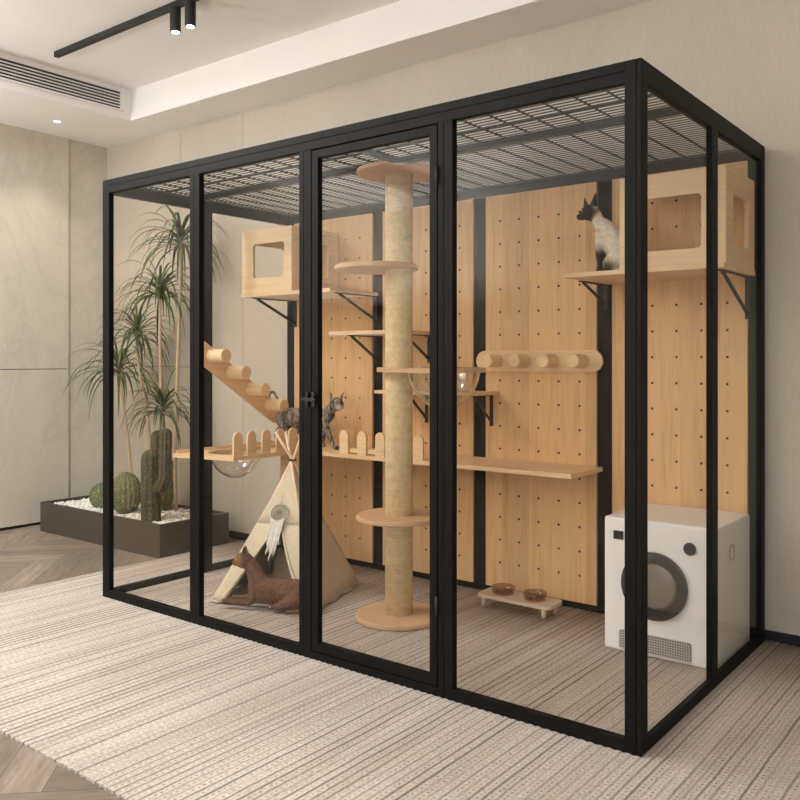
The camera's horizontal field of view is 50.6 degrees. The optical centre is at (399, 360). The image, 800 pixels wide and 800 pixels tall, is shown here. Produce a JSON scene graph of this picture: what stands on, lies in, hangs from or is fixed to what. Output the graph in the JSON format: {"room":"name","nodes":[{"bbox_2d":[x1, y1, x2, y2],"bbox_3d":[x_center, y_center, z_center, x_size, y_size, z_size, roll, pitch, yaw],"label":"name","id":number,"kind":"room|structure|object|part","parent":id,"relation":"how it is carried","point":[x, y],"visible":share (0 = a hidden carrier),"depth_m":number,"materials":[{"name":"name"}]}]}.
{"room":"pet room","nodes":[
{"label":"pet room","id":0,"kind":"room"},
{"bbox_2d":[0,123,106,527],"bbox_3d":[-4.495,-0.380,4.379,0.145,3.350,6.840,0,0,38],"label":"wall","id":1,"kind":"structure","parent":0,"point":[51,186],"depth_m":6.54,"materials":[{"name":"stone"}]},
{"bbox_2d":[0,522,39,530],"bbox_3d":[-4.454,1.244,4.339,0.018,0.022,6.628,0,0,38],"label":"baseboard","id":2,"kind":"structure","parent":1,"relation":"attached to","point":[36,523],"depth_m":6.36,"materials":[{"name":"black plastic"}]},
{"bbox_2d":[0,528,233,793],"bbox_3d":[-1.404,1.290,1.964,7.950,0.070,6.840,0,0,38],"label":"floor slab","id":3,"kind":"structure","parent":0,"point":[35,528],"depth_m":4.95,"materials":[{"name":"brown wood"}]},
{"bbox_2d":[0,525,241,799],"bbox_3d":[-1.404,1.255,1.964,7.950,0.001,6.840,0,0,38],"label":"floor","id":4,"kind":"structure","parent":0,"point":[29,771],"depth_m":4.90,"materials":[{"name":"brown wood"}]},
{"bbox_2d":[40,495,228,558],"bbox_3d":[-1.915,1.147,6.027,1.440,0.215,0.565,0,0,38],"label":"planter box","id":5,"kind":"object","parent":4,"relation":"on","point":[150,539],"visible":0.7,"depth_m":5.71,"materials":[{"name":"brown metal"}]},
{"bbox_2d":[54,498,212,523],"bbox_3d":[-1.915,1.065,6.028,1.398,0.039,0.519,0,0,38],"label":"gravel","id":6,"kind":"object","parent":5,"relation":"in","point":[168,515],"visible":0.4,"depth_m":5.91,"materials":[{"name":"white gravel"}]},
{"bbox_2d":[89,483,102,508],"bbox_3d":[-2.152,0.979,6.114,0.178,0.196,0.179,0,0,-26],"label":"barrel cactus","id":7,"kind":"object","parent":6,"relation":"on","point":[96,493],"visible":0.62,"depth_m":6.04,"materials":[{"name":"green plant"}]},
{"bbox_2d":[114,472,140,513],"bbox_3d":[-1.913,0.915,5.901,0.220,0.284,0.217,0,0,38],"label":"barrel cactus","id":8,"kind":"object","parent":6,"relation":"on","point":[127,487],"visible":0.93,"depth_m":5.83,"materials":[{"name":"green plant"}]},
{"bbox_2d":[161,460,173,509],"bbox_3d":[-1.698,0.846,6.013,0.220,0.407,0.217,0,0,38],"label":"cactus","id":9,"kind":"object","parent":6,"relation":"on","point":[167,497],"visible":0.23,"depth_m":5.96,"materials":[{"name":"green plant"}]},
{"bbox_2d":[62,205,235,511],"bbox_3d":[-1.833,-0.019,6.026,1.519,2.191,0.748,0,0,38],"label":"tree","id":10,"kind":"object","parent":5,"relation":"in","point":[160,285],"visible":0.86,"depth_m":5.97,"materials":[{"name":"green plant"}]},
{"bbox_3d":[-2.116,0.116,6.247,0.801,0.609,0.748,0,0,38],"label":"crown","id":11,"kind":"part","parent":10,"relation":"part of","materials":[{"name":"green plant"}]},
{"bbox_3d":[-2.015,0.583,6.222,0.201,0.984,0.039,0,0,32],"label":"stem","id":12,"kind":"part","parent":10,"relation":"part of","materials":[{"name":"brown plant"}]},
{"bbox_3d":[-1.941,-0.148,6.179,0.718,0.576,0.639,0,0,38],"label":"crown","id":13,"kind":"part","parent":10,"relation":"part of","materials":[{"name":"green plant"}]},
{"bbox_3d":[-1.848,0.449,6.126,0.184,1.250,0.042,0,0,25],"label":"stem","id":14,"kind":"part","parent":10,"relation":"part of","materials":[{"name":"plant"}]},
{"bbox_3d":[-1.706,-0.431,5.958,0.742,0.641,0.698,0,0,38],"label":"crown","id":15,"kind":"part","parent":10,"relation":"part of","materials":[{"name":"green plant"}]},
{"bbox_3d":[-1.685,0.350,5.993,0.708,0.639,0.617,0,0,38],"label":"crown","id":16,"kind":"part","parent":10,"relation":"part of","materials":[{"name":"green plant"}]},
{"bbox_3d":[-1.670,0.309,6.013,0.058,1.529,0.117,0,0,38],"label":"stem","id":17,"kind":"part","parent":10,"relation":"part of","materials":[{"name":"plant"}]},
{"bbox_3d":[-1.548,0.139,5.882,0.038,1.869,0.153,0,0,-27],"label":"stem","id":18,"kind":"part","parent":10,"relation":"part of","materials":[{"name":"brown plant"}]},
{"bbox_3d":[-1.522,-0.806,5.817,0.771,0.616,0.691,0,0,38],"label":"crown","id":19,"kind":"part","parent":10,"relation":"part of","materials":[{"name":"green plant"}]},
{"bbox_2d":[141,428,171,521],"bbox_3d":[-1.629,0.763,5.606,0.180,0.644,0.281,0,0,-30],"label":"cactus","id":20,"kind":"object","parent":5,"relation":"in","point":[156,462],"visible":0.98,"depth_m":5.54,"materials":[{"name":"green plant"}]},
{"bbox_3d":[-1.634,0.640,5.689,0.093,0.342,0.136,0,0,-7],"label":"arm","id":21,"kind":"part","parent":20,"relation":"part of"},
{"bbox_3d":[-1.560,0.659,5.554,0.135,0.437,0.088,0,0,22],"label":"arm","id":22,"kind":"part","parent":20,"relation":"part of"},
{"bbox_2d":[0,540,799,799],"bbox_3d":[0.458,1.250,3.072,5.920,0.009,2.571,0,0,38],"label":"rug","id":23,"kind":"object","parent":4,"relation":"on","point":[139,703],"visible":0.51,"depth_m":3.04,"materials":[{"name":"beige carpet"}]},
{"bbox_2d":[210,573,361,609],"bbox_3d":[-0.600,1.235,4.547,0.621,0.015,0.612,0,0,19],"label":"floor mat","id":24,"kind":"object","parent":23,"relation":"on","point":[241,590],"visible":0.21,"depth_m":4.47,"materials":[{"name":"fabric"}]},
{"bbox_2d":[222,546,298,613],"bbox_3d":[-0.644,1.075,4.241,0.490,0.304,0.187,0,0,26],"label":"cat","id":25,"kind":"object","parent":24,"relation":"on","point":[282,594],"visible":0.82,"depth_m":4.21},
{"bbox_2d":[270,545,291,578],"bbox_3d":[-0.561,1.100,4.528,0.282,0.194,0.129,0,0,22],"label":"cushion","id":26,"kind":"object","parent":24,"relation":"on","point":[280,569],"visible":0.27,"depth_m":4.52,"materials":[{"name":"fabric"}]},
{"bbox_2d":[212,431,358,605],"bbox_3d":[-0.603,0.798,4.540,0.588,0.893,0.595,0,0,19],"label":"tepee","id":27,"kind":"object","parent":24,"relation":"on","point":[338,576],"visible":0.61,"depth_m":4.45,"materials":[{"name":"beige fabric"}]},
{"bbox_3d":[-0.725,0.890,4.590,0.321,0.697,0.577,0,0,19],"label":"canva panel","id":28,"kind":"part","parent":27,"relation":"part of","materials":[{"name":"beige fabric"}]},
{"bbox_2d":[265,493,288,560],"bbox_3d":[-0.649,0.861,4.404,0.107,0.332,0.148,0,0,38],"label":"catcher","id":29,"kind":"object","parent":27,"relation":"hanging from","point":[275,527],"visible":1,"depth_m":4.39},
{"bbox_3d":[-0.609,0.700,4.479,0.263,0.316,0.129,0,0,18],"label":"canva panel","id":30,"kind":"part","parent":27,"relation":"part of","materials":[{"name":"beige fabric"}]},
{"bbox_3d":[-0.504,0.890,4.817,0.398,0.697,0.434,0,0,-28],"label":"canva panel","id":31,"kind":"part","parent":27,"relation":"part of","materials":[{"name":"beige fabric"}]},
{"bbox_3d":[-0.448,0.890,4.498,0.268,0.697,0.568,0,0,19],"label":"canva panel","id":32,"kind":"part","parent":27,"relation":"part of","materials":[{"name":"beige fabric"}]},
{"bbox_2d":[334,161,485,630],"bbox_3d":[0.042,0.160,4.059,0.789,2.169,0.448,0,0,38],"label":"cat tree","id":33,"kind":"object","parent":23,"relation":"on","point":[398,612],"visible":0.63,"depth_m":4.04,"materials":[{"name":"beige fabric"}]},
{"bbox_2d":[377,367,485,372],"bbox_3d":[0.132,0.042,3.993,0.565,0.022,0.442,0,0,38],"label":"shelf","id":34,"kind":"object","parent":33,"relation":"on","point":[379,369],"depth_m":3.81,"materials":[{"name":"brown wood"}]},
{"bbox_2d":[405,367,482,405],"bbox_3d":[0.204,0.127,3.937,0.362,0.198,0.362,0,0,38],"label":"clear bowl","id":35,"kind":"object","parent":33,"relation":"on","point":[409,386],"depth_m":3.91,"materials":[{"name":"plastic"}]},
{"bbox_2d":[103,58,764,756],"bbox_3d":[0.018,0.147,4.119,2.962,2.204,1.432,0,0,38],"label":"enclosure","id":36,"kind":"object","parent":23,"relation":"on","point":[673,414],"visible":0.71,"depth_m":4.00,"materials":[{"name":"black metal"}]},
{"bbox_3d":[-1.544,0.147,4.478,0.057,2.204,0.030,0,0,38],"label":"post","id":37,"kind":"part","parent":36,"relation":"part of","materials":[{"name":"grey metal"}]},
{"bbox_3d":[-1.258,1.227,4.254,0.670,0.044,0.030,0,0,38],"label":"rail","id":38,"kind":"part","parent":36,"relation":"part of","materials":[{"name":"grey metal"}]},
{"bbox_3d":[-1.361,1.230,4.733,0.028,0.038,0.598,0,0,38],"label":"rail","id":39,"kind":"part","parent":36,"relation":"part of","materials":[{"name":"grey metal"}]},
{"bbox_3d":[-0.966,0.182,4.026,0.070,2.134,0.030,0,0,38],"label":"post","id":40,"kind":"part","parent":36,"relation":"part of","materials":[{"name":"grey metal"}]},
{"bbox_3d":[-1.137,-0.920,5.019,0.028,0.070,1.325,0,0,38],"label":"rail","id":41,"kind":"part","parent":36,"relation":"part of","materials":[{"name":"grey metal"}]},
{"bbox_3d":[-1.151,0.182,5.002,0.028,2.134,0.084,0,0,38],"label":"post","id":42,"kind":"part","parent":36,"relation":"part of","materials":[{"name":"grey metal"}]},
{"bbox_3d":[-0.927,1.230,5.288,0.028,0.038,0.643,0,0,38],"label":"rail","id":43,"kind":"part","parent":36,"relation":"part of","materials":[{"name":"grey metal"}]},
{"bbox_2d":[204,341,288,422],"bbox_3d":[-0.925,0.137,5.124,0.160,0.516,0.721,0,0,38],"label":"stair","id":44,"kind":"structure","parent":36,"relation":"attached to","point":[216,361],"depth_m":5.12,"materials":[{"name":"brown wood"}]},
{"bbox_3d":[-0.679,1.227,3.802,0.660,0.044,0.030,0,0,38],"label":"rail","id":45,"kind":"part","parent":36,"relation":"part of","materials":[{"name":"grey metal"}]},
{"bbox_3d":[-0.694,0.147,5.549,0.074,2.204,0.055,0,0,38],"label":"post","id":46,"kind":"part","parent":36,"relation":"part of","materials":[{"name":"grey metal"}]},
{"bbox_3d":[-0.391,0.182,3.577,0.070,2.134,0.030,0,0,38],"label":"post","id":47,"kind":"part","parent":36,"relation":"part of","materials":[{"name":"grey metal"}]},
{"bbox_2d":[241,288,377,326],"bbox_3d":[-0.552,-0.315,5.120,0.742,0.191,0.424,0,0,38],"label":"wall shelf","id":48,"kind":"object","parent":36,"relation":"attached to","point":[327,293],"visible":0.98,"depth_m":5.05,"materials":[{"name":"brown wood"}]},
{"bbox_2d":[242,225,337,293],"bbox_3d":[-0.675,-0.600,5.217,0.428,0.380,0.405,0,0,38],"label":"house","id":49,"kind":"object","parent":48,"relation":"on","point":[285,238],"visible":0.78,"depth_m":5.10,"materials":[{"name":"brown wood"}]},
{"bbox_3d":[-0.795,-0.600,5.065,0.428,0.380,0.018,0,0,38],"label":"panel","id":50,"kind":"part","parent":49,"relation":"part of","materials":[{"name":"brown wood"}]},
{"bbox_3d":[-0.831,-0.600,5.351,0.018,0.344,0.387,0,0,38],"label":"panel","id":51,"kind":"part","parent":49,"relation":"part of","materials":[{"name":"brown wood"}]},
{"bbox_3d":[-0.670,-0.781,5.224,0.428,0.018,0.387,0,0,38],"label":"panel","id":52,"kind":"part","parent":49,"relation":"part of","materials":[{"name":"brown wood"}]},
{"bbox_3d":[-0.508,-0.600,5.098,0.018,0.344,0.387,0,0,38],"label":"panel","id":53,"kind":"part","parent":49,"relation":"part of","materials":[{"name":"brown wood"}]},
{"bbox_3d":[-0.423,0.163,5.298,0.660,2.105,0.016,0,0,38],"label":"pegboard panel","id":54,"kind":"part","parent":36,"relation":"part of","materials":[{"name":"brown wood"}]},
{"bbox_3d":[-0.399,-0.920,3.583,2.850,0.070,0.030,0,0,38],"label":"rail","id":55,"kind":"part","parent":36,"relation":"part of","materials":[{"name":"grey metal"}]},
{"bbox_3d":[-0.107,-0.862,3.354,0.574,0.034,0.028,0,0,38],"label":"rail","id":56,"kind":"part","parent":36,"relation":"part of","materials":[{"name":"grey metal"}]},
{"bbox_3d":[-0.107,1.192,3.354,0.574,0.036,0.028,0,0,38],"label":"rail","id":57,"kind":"part","parent":36,"relation":"part of","materials":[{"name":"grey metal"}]},
{"bbox_3d":[-0.111,0.163,5.097,0.078,2.105,0.050,0,0,38],"label":"post","id":58,"kind":"part","parent":36,"relation":"part of","materials":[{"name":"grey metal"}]},
{"bbox_2d":[329,330,429,362],"bbox_3d":[-0.119,-0.080,4.851,0.500,0.181,0.314,0,0,38],"label":"wall shelf","id":59,"kind":"object","parent":36,"relation":"attached to","point":[367,333],"visible":0.67,"depth_m":4.82,"materials":[{"name":"brown wood"}]},
{"bbox_2d":[173,428,602,479],"bbox_3d":[-0.143,0.817,4.483,2.180,0.855,0.924,0,0,38],"label":"walkway","id":60,"kind":"object","parent":36,"relation":"attached to","point":[253,449],"visible":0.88,"depth_m":4.63,"materials":[{"name":"brown wood"}]},
{"bbox_3d":[-0.996,0.515,5.149,0.014,0.016,0.884,0,0,38],"label":"edge rail","id":61,"kind":"part","parent":60,"relation":"part of","materials":[{"name":"brown wood"}]},
{"bbox_2d":[208,449,260,477],"bbox_3d":[-0.945,0.596,4.866,0.308,0.153,0.308,0,0,38],"label":"clear bowl","id":62,"kind":"object","parent":60,"relation":"on","point":[221,451],"depth_m":4.84,"materials":[{"name":"plastic"}]},
{"bbox_3d":[-0.751,0.488,4.822,0.012,0.022,0.450,0,0,38],"label":"edge rail","id":63,"kind":"part","parent":60,"relation":"part of","materials":[{"name":"brown wood"}]},
{"bbox_3d":[-0.685,0.885,5.133,0.080,0.680,0.080,0,0,38],"label":"sisal post","id":64,"kind":"part","parent":60,"relation":"part of","materials":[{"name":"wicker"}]},
{"bbox_2d":[269,391,344,449],"bbox_3d":[-0.569,0.345,5.173,0.664,0.355,0.156,0,0,38],"label":"tabby cat","id":65,"kind":"object","parent":60,"relation":"on","point":[288,417],"visible":0.69,"depth_m":5.04},
{"bbox_3d":[-0.103,0.501,4.627,0.580,0.024,0.012,0,0,38],"label":"edge rail","id":66,"kind":"part","parent":60,"relation":"part of","materials":[{"name":"brown wood"}]},
{"bbox_3d":[0.153,0.163,4.849,0.641,2.105,0.016,0,0,38],"label":"pegboard panel","id":67,"kind":"part","parent":36,"relation":"part of","materials":[{"name":"brown wood"}]},
{"bbox_2d":[374,389,496,425],"bbox_3d":[0.188,0.257,4.643,0.640,0.188,0.264,0,0,38],"label":"wall shelf","id":68,"kind":"object","parent":36,"relation":"attached to","point":[425,392],"visible":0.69,"depth_m":4.55,"materials":[{"name":"brown wood"}]},
{"bbox_3d":[0.176,0.182,3.134,0.065,2.134,0.030,0,0,38],"label":"post","id":69,"kind":"part","parent":36,"relation":"part of","materials":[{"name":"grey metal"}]},
{"bbox_3d":[0.447,1.232,4.651,2.831,0.034,0.065,0,0,38],"label":"rail","id":70,"kind":"part","parent":36,"relation":"part of","materials":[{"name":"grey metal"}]},
{"bbox_3d":[0.458,0.163,4.652,0.080,2.105,0.050,0,0,38],"label":"post","id":71,"kind":"part","parent":36,"relation":"part of","materials":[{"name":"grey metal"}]},
{"bbox_3d":[0.451,-0.922,4.655,2.831,0.065,0.055,0,0,38],"label":"rail","id":72,"kind":"part","parent":36,"relation":"part of","materials":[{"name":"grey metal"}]},
{"bbox_3d":[0.463,1.227,2.910,0.663,0.044,0.030,0,0,38],"label":"rail","id":73,"kind":"part","parent":36,"relation":"part of","materials":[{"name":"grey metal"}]},
{"bbox_2d":[476,350,603,371],"bbox_3d":[0.675,0.000,4.345,0.735,0.110,0.134,0,0,38],"label":"peg rail","id":74,"kind":"object","parent":36,"relation":"attached to","point":[525,360],"visible":0.98,"depth_m":4.32,"materials":[{"name":"brown wood"}]},
{"bbox_3d":[0.724,0.163,4.402,0.646,2.105,0.016,0,0,38],"label":"pegboard panel","id":75,"kind":"part","parent":36,"relation":"part of","materials":[{"name":"brown wood"}]},
{"bbox_3d":[1.032,0.163,4.204,0.080,2.105,0.050,0,0,38],"label":"post","id":76,"kind":"part","parent":36,"relation":"part of","materials":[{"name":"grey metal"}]},
{"bbox_3d":[0.753,0.147,2.699,0.055,2.204,0.055,0,0,38],"label":"post","id":77,"kind":"part","parent":36,"relation":"part of","materials":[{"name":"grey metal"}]},
{"bbox_2d":[563,262,754,318],"bbox_3d":[1.150,-0.290,3.777,0.713,0.210,0.444,0,0,38],"label":"wall shelf","id":78,"kind":"object","parent":36,"relation":"attached to","point":[725,270],"visible":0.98,"depth_m":3.71,"materials":[{"name":"brown wood"}]},
{"bbox_2d":[576,193,619,270],"bbox_3d":[0.947,-0.590,3.901,0.267,0.392,0.199,0,0,13],"label":"cat","id":79,"kind":"object","parent":78,"relation":"on","point":[607,234],"visible":0.7,"depth_m":3.90},
{"bbox_2d":[620,165,753,270],"bbox_3d":[1.259,-0.593,3.706,0.451,0.396,0.405,0,0,38],"label":"house","id":80,"kind":"object","parent":78,"relation":"on","point":[731,183],"visible":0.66,"depth_m":3.52,"materials":[{"name":"brown wood"}]},
{"bbox_3d":[1.264,-0.782,3.713,0.451,0.018,0.387,0,0,38],"label":"panel","id":81,"kind":"part","parent":80,"relation":"part of","materials":[{"name":"brown wood"}]},
{"bbox_3d":[1.435,-0.593,3.580,0.018,0.360,0.387,0,0,38],"label":"panel","id":82,"kind":"part","parent":80,"relation":"part of","materials":[{"name":"brown wood"}]},
{"bbox_3d":[1.264,-0.405,3.713,0.451,0.018,0.387,0,0,38],"label":"panel","id":83,"kind":"part","parent":80,"relation":"part of","materials":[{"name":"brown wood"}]},
{"bbox_3d":[1.295,0.163,3.956,0.638,2.105,0.016,0,0,38],"label":"pegboard panel","id":84,"kind":"part","parent":36,"relation":"part of","materials":[{"name":"brown wood"}]},
{"bbox_3d":[0.977,1.229,2.958,0.022,0.040,0.630,0,0,38],"label":"rail","id":85,"kind":"part","parent":36,"relation":"part of","materials":[{"name":"grey metal"}]},
{"bbox_3d":[1.180,-0.920,3.225,0.030,0.070,1.300,0,0,38],"label":"rail","id":86,"kind":"part","parent":36,"relation":"part of","materials":[{"name":"grey metal"}]},
{"bbox_3d":[1.193,0.182,3.235,0.022,2.134,0.072,0,0,38],"label":"post","id":87,"kind":"part","parent":36,"relation":"part of","materials":[{"name":"grey metal"}]},
{"bbox_3d":[1.399,1.229,3.499,0.022,0.040,0.598,0,0,38],"label":"rail","id":88,"kind":"part","parent":36,"relation":"part of","materials":[{"name":"grey metal"}]},
{"bbox_3d":[1.587,0.147,3.766,0.055,2.204,0.055,0,0,38],"label":"post","id":89,"kind":"part","parent":36,"relation":"part of","materials":[{"name":"grey metal"}]},
{"bbox_2d":[478,587,561,619],"bbox_3d":[0.596,1.210,4.227,0.415,0.067,0.160,0,0,38],"label":"stand","id":90,"kind":"object","parent":23,"relation":"on","point":[549,603],"visible":0.99,"depth_m":4.19,"materials":[{"name":"brown wood"}]},
{"bbox_3d":[0.425,1.218,4.288,0.026,0.051,0.026,0,0,38],"label":"leg","id":91,"kind":"part","parent":90,"relation":"part of","materials":[{"name":"brown wood"}]},
{"bbox_2d":[491,583,514,595],"bbox_3d":[0.523,1.157,4.284,0.120,0.038,0.120,0,0,38],"label":"pet bowl","id":92,"kind":"object","parent":90,"relation":"on","point":[502,593],"visible":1,"depth_m":4.26,"materials":[{"name":"brown glass"}]},
{"bbox_2d":[523,590,546,602],"bbox_3d":[0.665,1.157,4.173,0.120,0.038,0.120,0,0,38],"label":"pet bowl","id":93,"kind":"object","parent":90,"relation":"on","point":[531,599],"visible":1,"depth_m":4.15,"materials":[{"name":"brown glass"}]},
{"bbox_3d":[0.693,1.218,4.079,0.026,0.051,0.026,0,0,38],"label":"leg","id":94,"kind":"part","parent":90,"relation":"part of","materials":[{"name":"brown wood"}]},
{"bbox_2d":[605,503,749,668],"bbox_3d":[1.216,0.959,3.705,0.489,0.572,0.466,0,0,38],"label":"dryer","id":95,"kind":"object","parent":23,"relation":"on","point":[676,534],"visible":0.73,"depth_m":3.52,"materials":[{"name":"white plastic"}]},
{"bbox_3d":[1.062,0.943,3.539,0.284,0.284,0.014,0,0,38],"label":"door","id":96,"kind":"part","parent":95,"relation":"part of","materials":[{"name":"grey plastic"}]},
{"bbox_2d":[618,629,691,662],"bbox_3d":[1.065,1.193,3.544,0.315,0.084,0.003,0,0,38],"label":"vent grille","id":97,"kind":"object","parent":95,"relation":"attached to","point":[671,647],"depth_m":3.51,"materials":[{"name":"grey plastic"}]},
{"bbox_3d":[1.181,0.767,3.448,0.052,0.052,0.010,0,0,38],"label":"knob","id":98,"kind":"part","parent":95,"relation":"part of","materials":[{"name":"black plastic"}]},
{"bbox_3d":[1.384,0.797,3.526,0.004,0.065,0.065,0,0,38],"label":"handle","id":99,"kind":"part","parent":95,"relation":"part of","materials":[{"name":"grey plastic"}]},
{"bbox_2d":[0,0,652,147],"bbox_3d":[-1.404,-1.955,1.964,7.950,0.400,6.840,0,0,38],"label":"ceiling","id":100,"kind":"structure","parent":0,"point":[231,41],"depth_m":5.15,"materials":[{"name":"paint"}]},
{"bbox_2d":[0,55,123,111],"bbox_3d":[-2.820,-1.885,5.104,0.012,0.150,2.645,0,0,38],"label":"ceiling vent","id":101,"kind":"object","parent":100,"relation":"in","point":[11,70],"visible":1,"depth_m":5.75,"materials":[{"name":"metal"}]},
{"bbox_2d":[54,0,199,57],"bbox_3d":[-0.852,-1.901,4.375,3.450,0.168,0.060,0,0,38],"label":"track light","id":102,"kind":"object","parent":100,"relation":"attached to","point":[174,8],"visible":1,"depth_m":4.80,"materials":[{"name":"black plastic"}]},
{"bbox_2d":[0,0,541,120],"bbox_3d":[-1.311,-1.782,1.904,6.330,0.055,5.960,0,0,38],"label":"trim","id":103,"kind":"structure","parent":100,"relation":"attached to","point":[505,5],"depth_m":5.05,"materials":[{"name":"paint"}]},
{"bbox_2d":[107,0,799,635],"bbox_3d":[0.677,-0.380,4.627,7.950,3.350,0.120,0,0,38],"label":"wall","id":104,"kind":"structure","parent":0,"point":[740,58],"depth_m":4.68,"materials":[{"name":"paint"}]},
{"bbox_2d":[229,530,799,645],"bbox_3d":[0.636,1.230,4.575,7.750,0.050,0.012,0,0,38],"label":"baseboard","id":105,"kind":"structure","parent":104,"relation":"attached to","point":[775,636],"depth_m":3.76,"materials":[{"name":"black plastic"}]}
]}

